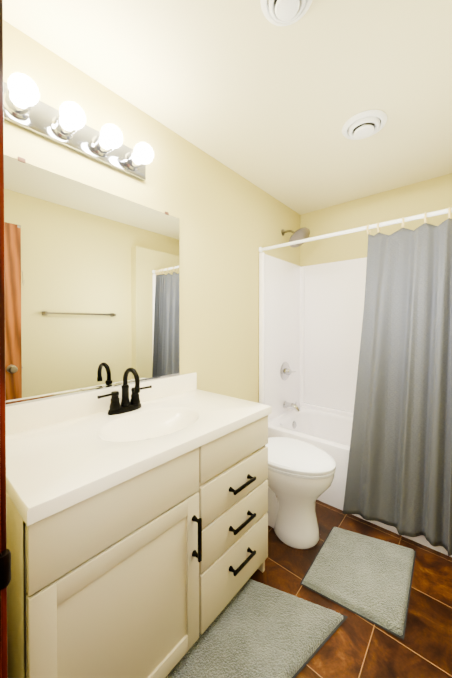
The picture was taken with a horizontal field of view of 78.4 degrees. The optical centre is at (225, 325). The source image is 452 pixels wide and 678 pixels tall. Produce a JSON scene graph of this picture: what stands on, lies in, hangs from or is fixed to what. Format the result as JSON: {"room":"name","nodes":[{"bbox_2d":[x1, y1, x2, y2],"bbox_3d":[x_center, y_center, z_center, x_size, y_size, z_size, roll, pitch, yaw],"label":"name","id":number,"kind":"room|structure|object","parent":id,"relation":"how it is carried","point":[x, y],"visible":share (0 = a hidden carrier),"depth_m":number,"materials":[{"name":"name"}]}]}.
{"room":"bathroom","nodes":[
{"label":"bathroom","id":0,"kind":"room"},
{"bbox_2d":[3,20,299,404],"bbox_3d":[-0.122,0.050,1.929,0.120,2.370,2.810,0,1,41],"label":"wall","id":1,"kind":"structure","parent":0,"point":[231,222],"depth_m":1.74,"materials":[{"name":"yellow paint"}]},
{"bbox_2d":[3,73,152,180],"bbox_3d":[-0.578,-0.821,1.165,0.175,0.125,0.630,0,1,41],"label":"sconce","id":2,"kind":"object","parent":1,"relation":"attached to","point":[25,108],"visible":1,"depth_m":1.12,"materials":[{"name":"silver metal"}]},
{"bbox_2d":[4,155,179,405],"bbox_3d":[-0.591,-0.175,1.282,0.010,0.938,0.960,0,1,41],"label":"mirror","id":3,"kind":"object","parent":1,"relation":"attached to","point":[91,288],"visible":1,"depth_m":1.23,"materials":[{"name":"clear glass"}]},
{"bbox_2d":[259,207,451,555],"bbox_3d":[0.813,0.264,1.758,1.514,1.828,0.198,0,1,41],"label":"rail","id":4,"kind":"object","parent":1,"relation":"attached to","point":[399,474],"visible":1,"depth_m":1.59,"materials":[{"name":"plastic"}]},
{"bbox_2d":[343,218,451,555],"bbox_3d":[1.051,0.301,1.532,0.729,1.758,0.168,0,1,41],"label":"curtain","id":5,"kind":"object","parent":4,"relation":"hanging from","point":[399,471],"depth_m":1.58,"materials":[{"name":"fabric"}]},
{"bbox_2d":[3,0,451,214],"bbox_3d":[0.013,-1.155,0.744,1.920,0.060,4.470,0,1,41],"label":"ceiling","id":6,"kind":"structure","parent":0,"point":[248,90],"depth_m":1.26,"materials":[{"name":"beige paint"}]},
{"bbox_2d":[260,0,312,25],"bbox_3d":[0.209,-1.100,0.945,0.182,0.052,0.182,0,1,41],"label":"ceiling vent","id":7,"kind":"object","parent":6,"relation":"in","point":[282,12],"visible":1,"depth_m":0.96,"materials":[{"name":"white plastic"}]},
{"bbox_2d":[342,109,386,139],"bbox_3d":[0.776,-1.106,1.559,0.230,0.052,0.230,0,1,41],"label":"ceiling vent","id":8,"kind":"object","parent":6,"relation":"in","point":[364,124],"visible":1,"depth_m":1.52,"materials":[{"name":"white plastic"}]},
{"bbox_2d":[249,500,451,677],"bbox_3d":[0.013,1.275,0.765,1.920,0.060,4.470,0,1,41],"label":"floor","id":9,"kind":"structure","parent":0,"point":[355,646],"depth_m":1.17,"materials":[{"name":"tile"}]},
{"bbox_2d":[6,368,271,677],"bbox_3d":[-0.310,0.716,1.175,0.583,1.050,1.017,0,1,41],"label":"bathroom vanity","id":10,"kind":"object","parent":9,"relation":"on","point":[137,526],"visible":0.98,"depth_m":0.90,"materials":[{"name":"beige paint"}]},
{"bbox_2d":[97,368,151,414],"bbox_3d":[-0.442,0.294,1.273,0.148,0.207,0.267,0,1,41],"label":"faucet","id":11,"kind":"object","parent":10,"relation":"on","point":[133,406],"depth_m":1.28,"materials":[{"name":"black metal"}]},
{"bbox_2d":[165,579,347,677],"bbox_3d":[0.062,1.229,0.988,0.441,0.025,0.886,0,1,41],"label":"area rug","id":12,"kind":"object","parent":9,"relation":"on","point":[255,629],"visible":0.88,"depth_m":1.08,"materials":[{"name":"grey fabric"}]},
{"bbox_2d":[265,437,335,548],"bbox_3d":[0.308,0.908,1.756,0.750,0.656,0.416,0,1,41],"label":"toilet","id":13,"kind":"object","parent":9,"relation":"on","point":[300,478],"visible":0.54,"depth_m":1.55,"materials":[{"name":"white ceramic"}]},
{"bbox_2d":[259,227,451,556],"bbox_3d":[1.088,0.168,2.076,1.515,2.130,0.761,0,1,41],"label":"bathtub","id":14,"kind":"object","parent":9,"relation":"on","point":[310,322],"visible":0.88,"depth_m":2.54,"materials":[{"name":"white plastic"}]},
{"bbox_2d":[300,527,415,639],"bbox_3d":[0.700,1.225,1.422,0.432,0.025,0.594,0,1,41],"label":"bath rug","id":15,"kind":"object","parent":9,"relation":"on","point":[368,578],"visible":1,"depth_m":1.34,"materials":[{"name":"grey fabric"}]},
{"bbox_2d":[300,173,451,266],"bbox_3d":[1.416,0.046,2.377,1.620,2.370,0.120,0,1,41],"label":"wall","id":16,"kind":"structure","parent":0,"point":[427,196],"depth_m":2.45,"materials":[{"name":"yellow paint"}]},
{"bbox_3d":[-0.343,0.063,0.343,1.620,2.370,0.120,0,1,41],"label":"wall","id":17,"kind":"structure","parent":0,"visible":0},
{"bbox_2d":[0,0,10,677],"bbox_3d":[-0.143,0.200,0.174,0.835,2.100,0.152,0,1,41],"label":"door frame","id":18,"kind":"structure","parent":17,"relation":"attached to","point":[5,565],"depth_m":0.46,"materials":[{"name":"brown wood"}]}
]}

